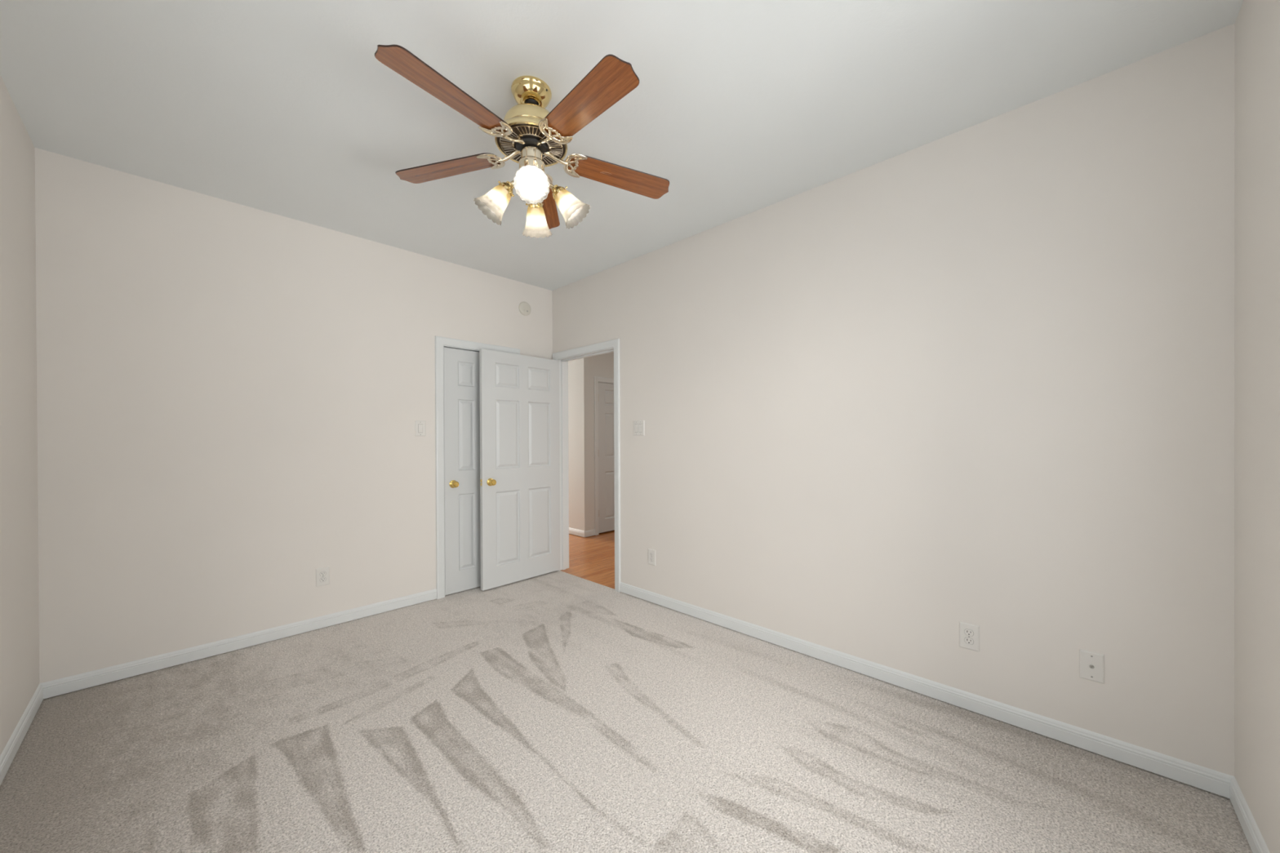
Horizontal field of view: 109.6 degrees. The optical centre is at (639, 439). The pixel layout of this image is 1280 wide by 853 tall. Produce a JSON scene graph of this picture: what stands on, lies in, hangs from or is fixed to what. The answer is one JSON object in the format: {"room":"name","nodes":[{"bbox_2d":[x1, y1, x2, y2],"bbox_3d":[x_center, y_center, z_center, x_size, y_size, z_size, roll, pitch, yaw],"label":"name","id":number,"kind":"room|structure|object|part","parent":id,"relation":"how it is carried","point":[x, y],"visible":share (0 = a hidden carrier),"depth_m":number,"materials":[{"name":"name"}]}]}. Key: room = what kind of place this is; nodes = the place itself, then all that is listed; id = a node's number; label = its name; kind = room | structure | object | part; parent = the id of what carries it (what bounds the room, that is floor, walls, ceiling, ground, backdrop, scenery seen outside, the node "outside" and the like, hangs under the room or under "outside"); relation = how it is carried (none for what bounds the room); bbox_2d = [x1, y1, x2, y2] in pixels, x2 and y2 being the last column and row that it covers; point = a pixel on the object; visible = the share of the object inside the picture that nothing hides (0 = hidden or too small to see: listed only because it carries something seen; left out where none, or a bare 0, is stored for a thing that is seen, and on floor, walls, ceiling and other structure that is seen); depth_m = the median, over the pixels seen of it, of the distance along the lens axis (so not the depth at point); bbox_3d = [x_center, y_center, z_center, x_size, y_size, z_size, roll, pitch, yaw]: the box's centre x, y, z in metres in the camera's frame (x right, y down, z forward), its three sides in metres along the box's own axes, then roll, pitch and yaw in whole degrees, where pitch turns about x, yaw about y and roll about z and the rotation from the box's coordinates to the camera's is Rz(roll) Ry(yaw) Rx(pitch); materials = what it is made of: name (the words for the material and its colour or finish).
{"room":"empty bedroom","nodes":[
{"label":"empty bedroom","id":0,"kind":"room"},
{"bbox_2d":[0,74,39,755],"bbox_3d":[-1.509,-0.074,0.727,4.228,2.740,0.120,0,0,44],"label":"wall","id":1,"kind":"structure","parent":0,"point":[19,506],"depth_m":1.95,"materials":[{"name":"beige paint"}]},
{"bbox_2d":[0,683,43,786],"bbox_3d":[-1.500,1.251,0.821,4.108,0.078,0.012,0,0,44],"label":"baseboard","id":2,"kind":"structure","parent":1,"relation":"attached to","point":[14,743],"depth_m":1.91,"materials":[{"name":"white paint"}]},
{"bbox_2d":[35,147,552,699],"bbox_3d":[-2.008,-0.081,3.340,0.120,2.740,3.187,0,0,44],"label":"wall","id":3,"kind":"structure","parent":0,"point":[231,396],"depth_m":2.71,"materials":[{"name":"beige paint"}]},
{"bbox_2d":[40,588,436,698],"bbox_3d":[-2.307,1.248,2.934,0.012,0.078,1.934,0,0,44],"label":"baseboard","id":4,"kind":"structure","parent":3,"relation":"attached to","point":[99,677],"depth_m":2.70,"materials":[{"name":"white paint"}]},
{"bbox_2d":[315,566,329,586],"bbox_3d":[-2.166,0.939,3.084,0.008,0.122,0.078,0,0,44],"label":"wall outlet","id":5,"kind":"object","parent":3,"relation":"attached to","point":[322,575],"visible":1,"depth_m":3.08,"materials":[{"name":"white plastic"}]},
{"bbox_2d":[320,577,326,582],"bbox_3d":[-2.163,0.959,3.082,0.002,0.030,0.037,0,0,44],"label":"receptacle","id":6,"kind":"object","parent":5,"relation":"attached to","point":[322,579],"depth_m":3.08,"materials":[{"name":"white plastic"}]},
{"bbox_2d":[320,571,326,576],"bbox_3d":[-2.163,0.920,3.082,0.002,0.030,0.037,0,0,44],"label":"receptacle","id":7,"kind":"object","parent":5,"relation":"attached to","point":[322,573],"depth_m":3.08,"materials":[{"name":"white plastic"}]},
{"bbox_2d":[414,420,425,435],"bbox_3d":[-1.722,-0.084,3.543,0.010,0.122,0.079,0,0,44],"label":"light switch","id":8,"kind":"object","parent":3,"relation":"attached to","point":[420,425],"visible":1,"depth_m":3.54,"materials":[{"name":"white plastic"}]},
{"bbox_2d":[443,347,480,595],"bbox_3d":[-1.370,0.262,3.899,0.100,2.026,0.620,0,0,44],"label":"door","id":9,"kind":"structure","parent":3,"relation":"in","point":[461,367],"depth_m":3.80,"materials":[{"name":"white paint"}]},
{"bbox_3d":[-1.524,0.371,3.715,0.064,0.065,0.065,0,0,44],"label":"knob","id":10,"kind":"part","parent":9,"relation":"part of","materials":[{"name":"gold metal"}]},
{"bbox_2d":[435,335,519,599],"bbox_3d":[-1.415,0.227,3.943,0.136,2.115,0.766,0,0,44],"label":"trim","id":11,"kind":"structure","parent":3,"relation":"attached to","point":[441,343],"depth_m":3.65,"materials":[{"name":"white paint"}]},
{"bbox_2d":[518,302,531,315],"bbox_3d":[-1.070,-1.218,4.211,0.024,0.126,0.126,0,0,44],"label":"fire alarm","id":12,"kind":"object","parent":3,"relation":"attached to","point":[524,308],"visible":1,"depth_m":4.20,"materials":[{"name":"beige plastic"}]},
{"bbox_2d":[568,356,591,536],"bbox_3d":[-1.877,-0.095,7.047,3.322,2.740,0.120,0,0,44],"label":"wall","id":13,"kind":"structure","parent":0,"point":[580,451],"depth_m":5.92,"materials":[{"name":"paint"}]},
{"bbox_2d":[568,527,584,537],"bbox_3d":[-1.917,1.232,7.004,3.322,0.078,0.012,0,0,44],"label":"baseboard","id":14,"kind":"structure","parent":13,"relation":"attached to","point":[571,531],"depth_m":5.96,"materials":[{"name":"white paint"}]},
{"bbox_2d":[591,351,613,529],"bbox_3d":[-0.171,-0.100,6.509,0.120,2.740,1.475,0,0,44],"label":"wall","id":15,"kind":"structure","parent":0,"point":[602,365],"depth_m":5.97,"materials":[{"name":"paint"}]},
{"bbox_2d":[583,528,595,537],"bbox_3d":[-0.658,1.230,5.907,0.012,0.078,0.182,0,0,44],"label":"baseboard","id":16,"kind":"structure","parent":15,"relation":"attached to","point":[591,532],"depth_m":5.90,"materials":[{"name":"white paint"}]},
{"bbox_2d":[594,376,613,535],"bbox_3d":[-0.344,0.218,6.317,0.136,2.105,0.855,0,0,44],"label":"trim","id":17,"kind":"structure","parent":15,"relation":"attached to","point":[597,380],"depth_m":5.98,"materials":[{"name":"white paint"}]},
{"bbox_2d":[598,382,614,533],"bbox_3d":[-0.302,0.247,6.271,0.100,2.015,0.718,0,0,44],"label":"door","id":18,"kind":"structure","parent":15,"relation":"in","point":[606,391],"depth_m":6.14,"materials":[{"name":"white paint"}]},
{"bbox_2d":[0,0,1243,290],"bbox_3d":[-0.452,-1.503,1.911,4.348,0.100,3.307,0,0,44],"label":"ceiling","id":19,"kind":"structure","parent":0,"point":[288,108],"depth_m":1.87,"materials":[{"name":"paint"}]},
{"bbox_2d":[374,44,669,238],"bbox_3d":[-0.433,-1.174,1.848,1.189,0.559,1.209,0,0,44],"label":"ceiling fan","id":20,"kind":"object","parent":19,"relation":"hanging from","point":[535,138],"visible":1,"depth_m":1.81,"materials":[{"name":"brown wood"}]},
{"bbox_3d":[-0.652,-1.181,1.546,0.136,0.006,0.487,11,9,30],"label":"fan blade","id":21,"kind":"part","parent":20,"relation":"part of","materials":[{"name":"brown wood"}]},
{"bbox_3d":[-0.836,-1.182,1.972,0.488,0.006,0.136,-3,9,13],"label":"fan blade","id":22,"kind":"part","parent":20,"relation":"part of","materials":[{"name":"brown wood"}]},
{"bbox_3d":[-0.591,-0.984,1.864,0.135,0.125,0.135,33,-6,30],"label":"lamp shade","id":23,"kind":"part","parent":20,"relation":"part of","materials":[{"name":"white glass"}]},
{"bbox_3d":[-0.452,-1.223,1.886,0.273,0.008,0.273,0,0,44],"label":"vent plate","id":24,"kind":"part","parent":20,"relation":"part of","materials":[{"name":"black metal"}]},
{"bbox_3d":[-0.417,-0.994,1.742,0.135,0.125,0.135,-25,-49,9],"label":"lamp shade","id":25,"kind":"part","parent":20,"relation":"part of","materials":[{"name":"white glass"}]},
{"bbox_3d":[-0.421,-1.009,1.759,0.053,0.080,0.053,-25,-49,9],"label":"bulb","id":26,"kind":"part","parent":20,"relation":"part of","materials":[{"name":"white glass"}]},
{"bbox_3d":[-0.465,-0.985,2.025,0.135,0.125,0.135,25,42,25],"label":"lamp shade","id":27,"kind":"part","parent":20,"relation":"part of","materials":[{"name":"white glass"}]},
{"bbox_3d":[-0.489,-1.184,2.278,0.136,0.006,0.488,-10,-2,-6],"label":"fan blade","id":28,"kind":"part","parent":20,"relation":"part of","materials":[{"name":"brown wood"}]},
{"bbox_3d":[-0.301,-0.988,1.905,0.135,0.125,0.135,-37,6,34],"label":"lamp shade","id":29,"kind":"part","parent":20,"relation":"part of","materials":[{"name":"white glass"}]},
{"bbox_3d":[-0.191,-1.183,1.590,0.136,0.006,0.488,12,-5,-41],"label":"fan blade","id":30,"kind":"part","parent":20,"relation":"part of","materials":[{"name":"brown wood"}]},
{"bbox_3d":[-0.090,-1.185,2.042,0.488,0.006,0.136,3,-11,-23],"label":"fan blade","id":31,"kind":"part","parent":20,"relation":"part of","materials":[{"name":"brown wood"}]},
{"bbox_2d":[0,529,1252,852],"bbox_3d":[-1.014,1.296,4.421,8.408,0.030,5.867,0,0,44],"label":"floor","id":32,"kind":"structure","parent":0,"point":[557,711],"depth_m":1.83,"materials":[{"name":"grey carpet"}]},
{"bbox_2d":[551,23,1234,776],"bbox_3d":[0.661,-0.092,3.062,4.348,2.740,0.120,0,0,44],"label":"wall","id":33,"kind":"structure","parent":0,"point":[982,374],"depth_m":2.09,"materials":[{"name":"beige paint"}]},
{"bbox_2d":[479,348,559,591],"bbox_3d":[-1.054,0.255,4.081,0.141,2.026,0.824,0,0,42],"label":"door","id":34,"kind":"structure","parent":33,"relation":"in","point":[520,451],"depth_m":4.04,"materials":[{"name":"white paint"}]},
{"bbox_3d":[-1.247,0.365,3.811,0.064,0.065,0.065,0,0,42],"label":"knob","id":35,"kind":"part","parent":34,"relation":"part of","materials":[{"name":"gold metal"}]},
{"bbox_2d":[552,338,620,591],"bbox_3d":[-0.463,0.219,4.150,0.943,2.120,0.153,0,0,44],"label":"trim","id":36,"kind":"structure","parent":33,"relation":"attached to","point":[610,346],"depth_m":4.24,"materials":[{"name":"white paint"}]},
{"bbox_2d":[633,420,644,435],"bbox_3d":[-0.012,-0.089,3.621,0.122,0.122,0.010,0,0,44],"label":"light switch","id":37,"kind":"object","parent":33,"relation":"attached to","point":[638,425],"visible":1,"depth_m":3.62,"materials":[{"name":"white plastic"}]},
{"bbox_2d":[648,548,655,565],"bbox_3d":[0.091,0.923,3.531,0.078,0.122,0.008,0,0,44],"label":"wall outlet","id":38,"kind":"object","parent":33,"relation":"attached to","point":[651,553],"visible":1,"depth_m":3.53,"materials":[{"name":"white plastic"}]},
{"bbox_2d":[619,582,1234,798],"bbox_3d":[0.967,1.234,2.685,3.147,0.078,0.012,0,0,44],"label":"baseboard","id":39,"kind":"structure","parent":33,"relation":"attached to","point":[1201,777],"depth_m":2.08,"materials":[{"name":"white paint"}]},
{"bbox_2d":[959,621,979,652],"bbox_3d":[1.548,0.929,2.124,0.078,0.122,0.008,0,0,44],"label":"wall outlet","id":40,"kind":"object","parent":33,"relation":"attached to","point":[969,633],"visible":1,"depth_m":2.12,"materials":[{"name":"white plastic"}]},
{"bbox_2d":[964,637,973,644],"bbox_3d":[1.546,0.949,2.122,0.037,0.030,0.002,0,0,44],"label":"receptacle","id":41,"kind":"object","parent":40,"relation":"attached to","point":[967,641],"depth_m":2.12,"materials":[{"name":"white plastic"}]},
{"bbox_2d":[964,628,973,636],"bbox_3d":[1.546,0.910,2.122,0.037,0.030,0.002,0,0,44],"label":"receptacle","id":42,"kind":"object","parent":40,"relation":"attached to","point":[967,632],"depth_m":2.12,"materials":[{"name":"white plastic"}]},
{"bbox_2d":[1079,648,1104,684],"bbox_3d":[1.840,0.927,1.839,0.072,0.118,0.014,0,0,44],"label":"wall plate","id":43,"kind":"object","parent":33,"relation":"attached to","point":[1091,664],"visible":1,"depth_m":1.84,"materials":[{"name":"white plastic"}]},
{"bbox_2d":[1234,0,1279,852],"bbox_3d":[1.076,-0.085,0.448,0.120,2.740,3.067,0,0,44],"label":"wall","id":44,"kind":"structure","parent":0,"point":[1257,23],"depth_m":1.39,"materials":[{"name":"beige paint"}]},
{"bbox_2d":[1229,777,1270,852],"bbox_3d":[1.034,1.241,0.498,0.012,0.078,3.067,0,0,44],"label":"baseboard","id":45,"kind":"structure","parent":44,"relation":"attached to","point":[1257,844],"depth_m":1.45,"materials":[{"name":"white paint"}]}
]}

